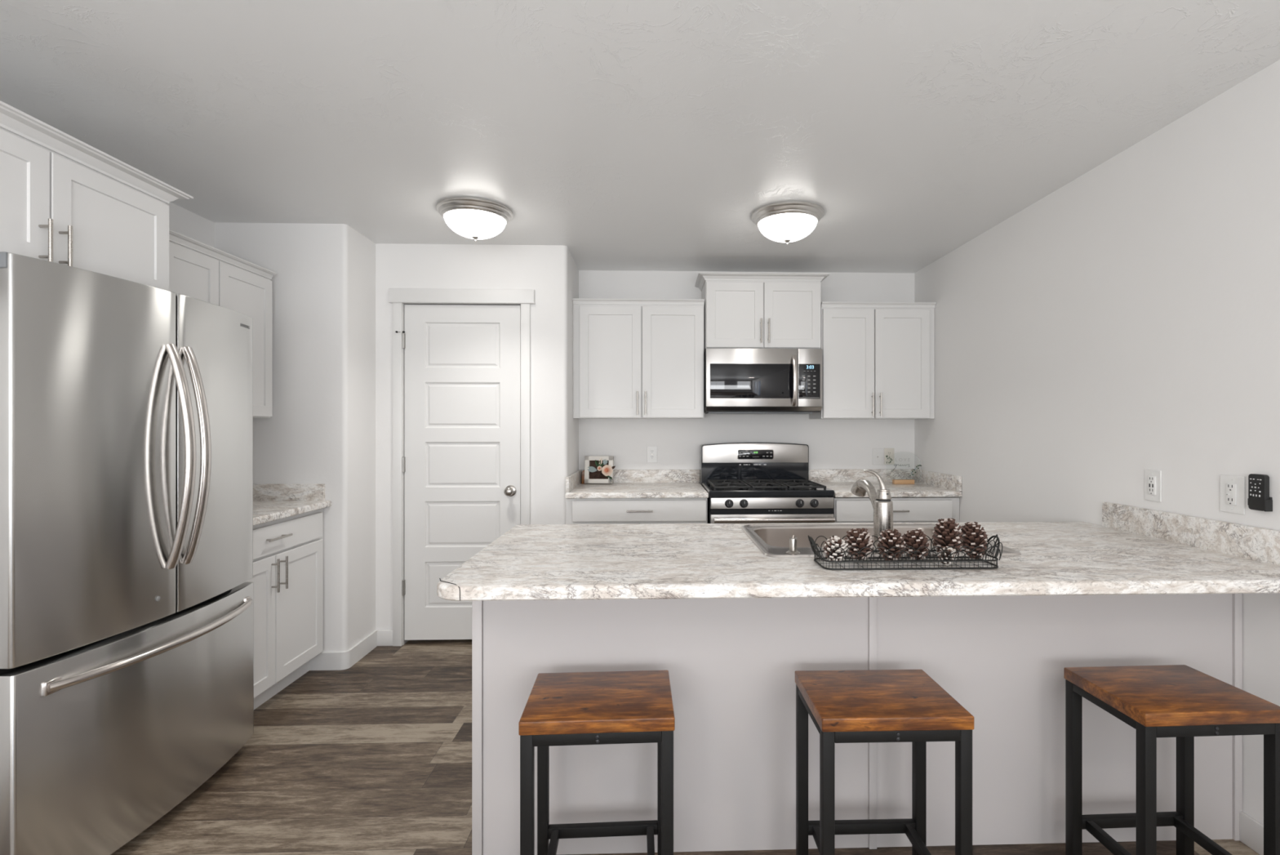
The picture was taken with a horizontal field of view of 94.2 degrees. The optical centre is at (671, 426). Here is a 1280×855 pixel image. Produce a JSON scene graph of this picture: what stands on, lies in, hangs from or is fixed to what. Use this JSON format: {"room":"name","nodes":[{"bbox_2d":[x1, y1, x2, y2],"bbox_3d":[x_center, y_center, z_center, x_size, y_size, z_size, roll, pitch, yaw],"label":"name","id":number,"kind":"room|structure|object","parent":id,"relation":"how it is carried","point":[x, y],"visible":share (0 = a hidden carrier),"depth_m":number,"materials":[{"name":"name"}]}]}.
{"room":"kitchen","nodes":[
{"label":"kitchen","id":0,"kind":"room"},
{"bbox_2d":[165,201,213,247],"bbox_3d":[-2.424,0.111,-0.684,0.120,2.440,8.030,0,0,-2],"label":"wall","id":1,"kind":"structure","parent":0,"point":[183,221],"depth_m":3.07,"materials":[{"name":"white paint"}]},
{"bbox_2d":[0,100,193,290],"bbox_3d":[-2.115,-0.662,1.725,0.649,0.407,1.015,0,0,-2],"label":"upper cabinet","id":2,"kind":"object","parent":1,"relation":"attached to","point":[64,200],"visible":0.87,"depth_m":1.83,"materials":[{"name":"white paint"}]},
{"bbox_2d":[168,229,277,417],"bbox_3d":[-2.284,-0.433,2.824,0.384,0.779,0.732,0,0,-2],"label":"upper cabinet","id":3,"kind":"object","parent":1,"relation":"attached to","point":[199,270],"visible":0.3,"depth_m":2.91,"materials":[{"name":"white paint"}]},
{"bbox_2d":[213,222,399,652],"bbox_3d":[-2.123,0.111,3.478,0.950,2.440,0.470,0,0,-2],"label":"wall","id":4,"kind":"structure","parent":0,"point":[331,424],"depth_m":3.25,"materials":[{"name":"white paint"}]},
{"bbox_2d":[309,629,392,670],"bbox_3d":[-1.805,1.284,3.401,0.180,0.095,0.470,0,0,29],"label":"baseboard","id":5,"kind":"structure","parent":4,"relation":"attached to","point":[330,660],"depth_m":3.29,"materials":[{"name":"white paint"}]},
{"bbox_2d":[392,302,402,645],"bbox_3d":[-1.662,0.290,3.600,0.054,2.082,0.020,0,0,-2],"label":"trim","id":6,"kind":"structure","parent":4,"relation":"attached to","point":[397,307],"depth_m":3.59,"materials":[{"name":"white paint"}]},
{"bbox_2d":[400,243,578,524],"bbox_3d":[-1.159,0.111,3.965,1.010,2.440,0.680,0,0,-2],"label":"wall","id":7,"kind":"structure","parent":0,"point":[552,271],"depth_m":3.64,"materials":[{"name":"white paint"}]},
{"bbox_2d":[395,304,520,639],"bbox_3d":[-1.296,0.281,3.610,0.736,2.044,0.106,0,0,-2],"label":"door","id":8,"kind":"structure","parent":7,"relation":"in","point":[461,462],"depth_m":3.63,"materials":[{"name":"white paint"}]},
{"bbox_2d":[387,288,535,303],"bbox_3d":[-1.274,-0.790,3.607,0.878,0.087,0.032,0,0,-2],"label":"trim","id":9,"kind":"structure","parent":7,"relation":"attached to","point":[429,295],"depth_m":3.60,"materials":[{"name":"white paint"}]},
{"bbox_2d":[402,302,520,644],"bbox_3d":[-1.280,0.283,3.681,0.750,2.095,0.120,0,0,-2],"label":"trim","id":10,"kind":"structure","parent":7,"relation":"attached to","point":[404,641],"depth_m":3.62,"materials":[{"name":"white paint"}]},
{"bbox_2d":[520,303,530,524],"bbox_3d":[-0.893,0.290,3.625,0.056,2.082,0.020,0,0,-2],"label":"trim","id":11,"kind":"structure","parent":7,"relation":"attached to","point":[525,308],"depth_m":3.62,"materials":[{"name":"white paint"}]},
{"bbox_2d":[0,0,1279,272],"bbox_3d":[-0.241,-1.149,-0.138,4.680,0.080,9.140,0,0,-2],"label":"ceiling","id":12,"kind":"structure","parent":0,"point":[624,135],"depth_m":2.07,"materials":[{"name":"white paint"}]},
{"bbox_2d":[435,196,513,241],"bbox_3d":[-1.009,-1.028,3.049,0.376,0.161,0.376,0,0,-2],"label":"ceiling lamp","id":13,"kind":"object","parent":12,"relation":"attached to","point":[470,217],"visible":1,"depth_m":2.94,"materials":[{"name":"white glass"}]},
{"bbox_2d":[751,200,824,244],"bbox_3d":[0.603,-1.028,3.101,0.376,0.161,0.376,0,0,-2],"label":"ceiling lamp","id":14,"kind":"object","parent":12,"relation":"attached to","point":[786,221],"visible":1,"depth_m":2.99,"materials":[{"name":"white glass"}]},
{"bbox_2d":[111,639,1259,854],"bbox_3d":[-0.241,1.371,-0.138,4.680,0.080,9.140,0,0,-2],"label":"floor","id":15,"kind":"structure","parent":0,"point":[372,756],"depth_m":2.24,"materials":[{"name":"brown wood"}]},
{"bbox_2d":[0,251,253,854],"bbox_3d":[-2.005,0.440,1.996,0.822,1.783,0.940,0,0,-2],"label":"refrigerator","id":16,"kind":"object","parent":15,"relation":"on","point":[126,601],"visible":1,"depth_m":1.78,"materials":[{"name":"silver metal"}]},
{"bbox_2d":[245,508,323,709],"bbox_3d":[-2.157,0.887,2.854,0.638,0.888,0.765,0,0,-2],"label":"base cabinet","id":17,"kind":"object","parent":15,"relation":"on","point":[287,579],"visible":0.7,"depth_m":2.90,"materials":[{"name":"white paint"}]},
{"bbox_2d":[253,483,331,525],"bbox_3d":[-2.163,0.377,2.853,0.626,0.125,0.773,0,0,-2],"label":"countertop","id":18,"kind":"structure","parent":17,"relation":"on","point":[271,502],"depth_m":3.22,"materials":[{"name":"laminate"}]},
{"bbox_2d":[518,670,675,854],"bbox_3d":[-0.192,1.026,1.603,0.382,0.610,0.290,0,0,-3],"label":"bar stool","id":19,"kind":"object","parent":15,"relation":"on","point":[608,707],"visible":1,"depth_m":1.52,"materials":[{"name":"brown wood"}]},
{"bbox_2d":[565,497,707,524],"bbox_3d":[-0.221,0.883,3.889,0.857,0.895,0.688,0,0,-2],"label":"base cabinet","id":20,"kind":"object","parent":15,"relation":"on","point":[595,510],"visible":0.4,"depth_m":3.58,"materials":[{"name":"white paint"}]},
{"bbox_2d":[565,469,708,498],"bbox_3d":[-0.220,0.371,3.901,0.859,0.125,0.663,0,0,-2],"label":"countertop","id":21,"kind":"structure","parent":20,"relation":"on","point":[627,483],"depth_m":3.90,"materials":[{"name":"laminate"}]},
{"bbox_2d":[581,470,584,483],"bbox_3d":[-0.604,0.352,4.133,0.048,0.094,0.024,0,0,-16],"label":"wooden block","id":22,"kind":"object","parent":21,"relation":"on","point":[583,471],"visible":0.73,"depth_m":4.12,"materials":[{"name":"brown wood"}]},
{"bbox_2d":[584,455,615,483],"bbox_3d":[-0.495,0.301,4.094,0.215,0.191,0.091,0,0,4],"label":"flower decoration","id":23,"kind":"object","parent":21,"relation":"on","point":[597,468],"visible":1,"depth_m":4.09,"materials":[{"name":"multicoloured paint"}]},
{"bbox_2d":[700,441,835,523],"bbox_3d":[0.595,0.722,3.884,0.767,1.219,0.726,0,0,-2],"label":"gas range","id":24,"kind":"object","parent":15,"relation":"on","point":[744,482],"visible":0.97,"depth_m":3.74,"materials":[{"name":"silver metal"}]},
{"bbox_2d":[701,482,834,496],"bbox_3d":[0.596,0.406,3.872,0.766,0.037,0.578,0,0,-2],"label":"cooktop","id":25,"kind":"object","parent":24,"relation":"in","point":[713,489],"depth_m":3.63,"materials":[{"name":"black metal"}]},
{"bbox_2d":[471,593,1242,854],"bbox_3d":[0.599,0.894,2.174,2.449,0.874,0.614,0,0,-2],"label":"base cabinet","id":26,"kind":"object","parent":15,"relation":"on","point":[731,664],"visible":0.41,"depth_m":1.87,"materials":[{"name":"grey paint"}]},
{"bbox_2d":[436,502,1279,600],"bbox_3d":[0.587,0.385,2.073,2.478,0.140,0.990,0,0,-2],"label":"countertop","id":27,"kind":"structure","parent":26,"relation":"on","point":[1135,550],"depth_m":1.79,"materials":[{"name":"laminate"}]},
{"bbox_2d":[850,469,893,552],"bbox_3d":[0.686,0.279,2.057,0.085,0.268,0.266,0,0,-2],"label":"faucet","id":28,"kind":"object","parent":27,"relation":"on","point":[882,505],"visible":0.87,"depth_m":1.95,"materials":[{"name":"silver metal"}]},
{"bbox_2d":[740,524,1021,557],"bbox_3d":[0.712,0.509,2.191,0.845,0.200,0.590,0,0,-2],"label":"sink","id":29,"kind":"object","parent":27,"relation":"in","point":[772,540],"visible":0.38,"depth_m":2.44,"materials":[{"name":"silver metal"}]},
{"bbox_2d":[786,534,799,554],"bbox_3d":[0.394,0.383,1.929,0.046,0.059,0.046,0,0,-2],"label":"soap dispenser","id":30,"kind":"object","parent":29,"relation":"on","point":[793,540],"visible":1,"depth_m":1.92,"materials":[{"name":"silver metal"}]},
{"bbox_2d":[754,527,962,546],"bbox_3d":[0.710,0.512,2.247,0.755,0.182,0.405,0,0,-2],"label":"basin","id":31,"kind":"object","parent":29,"relation":"in","point":[769,536],"depth_m":2.44,"materials":[{"name":"silver metal"}]},
{"bbox_2d":[808,533,1002,569],"bbox_3d":[0.701,0.372,1.795,0.583,0.088,0.177,0,0,-2],"label":"wire tray","id":32,"kind":"object","parent":27,"relation":"on","point":[814,546],"visible":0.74,"depth_m":1.72,"materials":[{"name":"metal"}]},
{"bbox_2d":[823,535,848,560],"bbox_3d":[0.492,0.370,1.786,0.073,0.076,0.074,0,0,36],"label":"pinecone","id":33,"kind":"object","parent":32,"relation":"in","point":[836,541],"visible":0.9,"depth_m":1.77,"materials":[{"name":"white plant"}]},
{"bbox_2d":[844,527,873,559],"bbox_3d":[0.571,0.357,1.807,0.085,0.098,0.089,0,0,-17],"label":"pinecone","id":34,"kind":"object","parent":32,"relation":"in","point":[858,538],"visible":0.88,"depth_m":1.78,"materials":[{"name":"brown plant"}]},
{"bbox_2d":[876,528,905,559],"bbox_3d":[0.661,0.358,1.794,0.080,0.095,0.082,0,0,-15],"label":"pinecone","id":35,"kind":"object","parent":32,"relation":"in","point":[891,538],"visible":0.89,"depth_m":1.77,"materials":[{"name":"brown plant"}]},
{"bbox_2d":[901,528,929,559],"bbox_3d":[0.741,0.359,1.810,0.083,0.094,0.081,0,0,39],"label":"pinecone","id":36,"kind":"object","parent":32,"relation":"in","point":[916,539],"visible":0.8,"depth_m":1.79,"materials":[{"name":"brown plant"}]},
{"bbox_2d":[931,518,963,555],"bbox_3d":[0.842,0.343,1.818,0.087,0.122,0.088,0,0,-42],"label":"pinecone","id":37,"kind":"object","parent":32,"relation":"in","point":[948,532],"visible":0.82,"depth_m":1.80,"materials":[{"name":"brown plant"}]},
{"bbox_2d":[937,546,957,564],"bbox_3d":[0.815,0.383,1.756,0.053,0.056,0.050,0,0,18],"label":"pinecone","id":38,"kind":"object","parent":32,"relation":"in","point":[950,550],"visible":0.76,"depth_m":1.75,"materials":[{"name":"white plant"}]},
{"bbox_2d":[960,521,987,559],"bbox_3d":[0.924,0.349,1.819,0.080,0.113,0.078,0,0,4],"label":"pinecone","id":39,"kind":"object","parent":32,"relation":"in","point":[974,536],"visible":0.9,"depth_m":1.80,"materials":[{"name":"brown plant"}]},
{"bbox_2d":[795,669,973,854],"bbox_3d":[0.557,1.026,1.614,0.382,0.610,0.290,0,0,-2],"label":"bar stool","id":40,"kind":"object","parent":15,"relation":"on","point":[869,705],"visible":1,"depth_m":1.54,"materials":[{"name":"brown wood"}]},
{"bbox_2d":[833,496,959,522],"bbox_3d":[1.376,0.886,3.940,0.781,0.890,0.688,0,0,-2],"label":"base cabinet","id":41,"kind":"object","parent":15,"relation":"on","point":[846,509],"visible":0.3,"depth_m":3.63,"materials":[{"name":"white paint"}]},
{"bbox_2d":[808,468,962,497],"bbox_3d":[1.375,0.370,3.953,0.783,0.127,0.663,0,0,-2],"label":"countertop","id":42,"kind":"structure","parent":41,"relation":"on","point":[931,484],"depth_m":3.94,"materials":[{"name":"laminate"}]},
{"bbox_2d":[885,451,921,484],"bbox_3d":[1.602,0.287,4.103,0.255,0.222,0.038,0,0,-2],"label":"sign","id":43,"kind":"object","parent":42,"relation":"on","point":[902,467],"visible":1,"depth_m":4.10,"materials":[{"name":"clear glass"}]},
{"bbox_2d":[909,464,921,475],"bbox_3d":[1.684,0.305,4.103,0.091,0.080,0.001,0,0,-2],"label":"print","id":44,"kind":"object","parent":43,"relation":"attached to","point":[914,469],"depth_m":4.10,"materials":[{"name":"green paper"}]},
{"bbox_2d":[1063,664,1279,854],"bbox_3d":[1.371,1.026,1.643,0.382,0.610,0.290,0,0,-3],"label":"bar stool","id":45,"kind":"object","parent":15,"relation":"on","point":[1183,702],"visible":1,"depth_m":1.61,"materials":[{"name":"brown wood"}]},
{"bbox_2d":[578,270,914,484],"bbox_3d":[0.546,0.111,4.320,2.460,2.440,0.120,0,0,-2],"label":"wall","id":46,"kind":"structure","parent":0,"point":[833,443],"depth_m":4.25,"materials":[{"name":"white paint"}]},
{"bbox_2d":[572,297,704,418],"bbox_3d":[-0.222,-0.445,4.052,0.865,0.784,0.364,0,0,-2],"label":"upper cabinet","id":47,"kind":"object","parent":46,"relation":"attached to","point":[633,358],"visible":1,"depth_m":3.91,"materials":[{"name":"white paint"}]},
{"bbox_2d":[581,469,699,482],"bbox_3d":[-0.220,0.354,4.223,0.839,0.091,0.020,0,0,-2],"label":"backsplash","id":48,"kind":"structure","parent":46,"relation":"attached to","point":[619,475],"depth_m":4.22,"materials":[{"name":"laminate"}]},
{"bbox_2d":[647,445,657,462],"bbox_3d":[-0.141,0.201,4.233,0.073,0.118,0.009,0,0,-2],"label":"wall outlet","id":49,"kind":"object","parent":46,"relation":"attached to","point":[651,450],"visible":1,"depth_m":4.23,"materials":[{"name":"white plastic"}]},
{"bbox_2d":[649,448,654,459],"bbox_3d":[-0.141,0.201,4.230,0.033,0.073,0.004,0,0,-2],"label":"socket","id":50,"kind":"object","parent":49,"relation":"attached to","point":[651,451],"depth_m":4.23,"materials":[{"name":"white plastic"}]},
{"bbox_2d":[694,271,830,351],"bbox_3d":[0.602,-0.760,4.071,0.864,0.490,0.380,0,0,-2],"label":"upper cabinet","id":51,"kind":"object","parent":46,"relation":"attached to","point":[743,310],"visible":0.93,"depth_m":3.92,"materials":[{"name":"white paint"}]},
{"bbox_2d":[704,347,822,413],"bbox_3d":[0.597,-0.295,4.041,0.762,0.423,0.437,0,0,-2],"label":"microwave","id":52,"kind":"object","parent":51,"relation":"attached to","point":[737,380],"visible":1,"depth_m":3.87,"materials":[{"name":"silver metal"}]},
{"bbox_2d":[808,468,892,481],"bbox_3d":[1.354,0.354,4.274,0.763,0.091,0.020,0,0,-2],"label":"backsplash","id":53,"kind":"structure","parent":46,"relation":"attached to","point":[846,474],"depth_m":4.26,"materials":[{"name":"laminate"}]},
{"bbox_2d":[808,301,936,418],"bbox_3d":[1.377,-0.439,4.103,0.768,0.776,0.364,0,0,-2],"label":"upper cabinet","id":54,"kind":"object","parent":46,"relation":"attached to","point":[878,357],"visible":0.93,"depth_m":3.96,"materials":[{"name":"white paint"}]},
{"bbox_2d":[872,448,882,464],"bbox_3d":[1.484,0.219,4.284,0.073,0.118,0.011,0,0,-2],"label":"wall plate","id":55,"kind":"object","parent":46,"relation":"attached to","point":[877,452],"visible":1,"depth_m":4.29,"materials":[{"name":"white plastic"}]},
{"bbox_2d":[884,448,893,464],"bbox_3d":[1.570,0.217,4.288,0.073,0.118,0.009,0,0,-2],"label":"wall outlet","id":56,"kind":"object","parent":46,"relation":"attached to","point":[887,451],"visible":0.67,"depth_m":4.29,"materials":[{"name":"beige plastic"}]},
{"bbox_2d":[914,59,1279,824],"bbox_3d":[1.958,0.111,-0.067,0.120,2.440,8.980,0,0,-2],"label":"wall","id":57,"kind":"structure","parent":0,"point":[1123,322],"depth_m":2.35,"materials":[{"name":"white paint"}]},
{"bbox_2d":[1144,469,1161,502],"bbox_3d":[1.818,0.224,2.247,0.010,0.118,0.073,0,0,-2],"label":"wall outlet","id":58,"kind":"object","parent":57,"relation":"attached to","point":[1153,478],"visible":1,"depth_m":2.24,"materials":[{"name":"white plastic"}]},
{"bbox_2d":[1147,475,1155,494],"bbox_3d":[1.816,0.224,2.247,0.006,0.068,0.033,0,0,-2],"label":"socket","id":59,"kind":"object","parent":58,"relation":"attached to","point":[1151,479],"depth_m":2.25,"materials":[{"name":"white plastic"}]},
{"bbox_2d":[1219,474,1244,514],"bbox_3d":[1.828,0.222,1.939,0.010,0.122,0.082,0,0,-2],"label":"wall outlet","id":60,"kind":"object","parent":57,"relation":"attached to","point":[1232,487],"visible":1,"depth_m":1.93,"materials":[{"name":"white plastic"}]},
{"bbox_2d":[1225,483,1236,505],"bbox_3d":[1.826,0.222,1.939,0.006,0.068,0.033,0,0,-2],"label":"socket","id":61,"kind":"object","parent":60,"relation":"attached to","point":[1230,488],"depth_m":1.94,"materials":[{"name":"white plastic"}]},
{"bbox_2d":[1239,811,1263,854],"bbox_3d":[1.845,1.284,1.360,0.013,0.095,4.600,0,0,-2],"label":"baseboard","id":62,"kind":"structure","parent":57,"relation":"attached to","point":[1251,830],"depth_m":1.87,"materials":[{"name":"white paint"}]},
{"bbox_2d":[1247,473,1272,511],"bbox_3d":[1.824,0.205,1.843,0.024,0.112,0.058,0,0,-2],"label":"remote control","id":63,"kind":"object","parent":57,"relation":"attached to","point":[1259,499],"visible":1,"depth_m":1.83,"materials":[{"name":"black plastic"}]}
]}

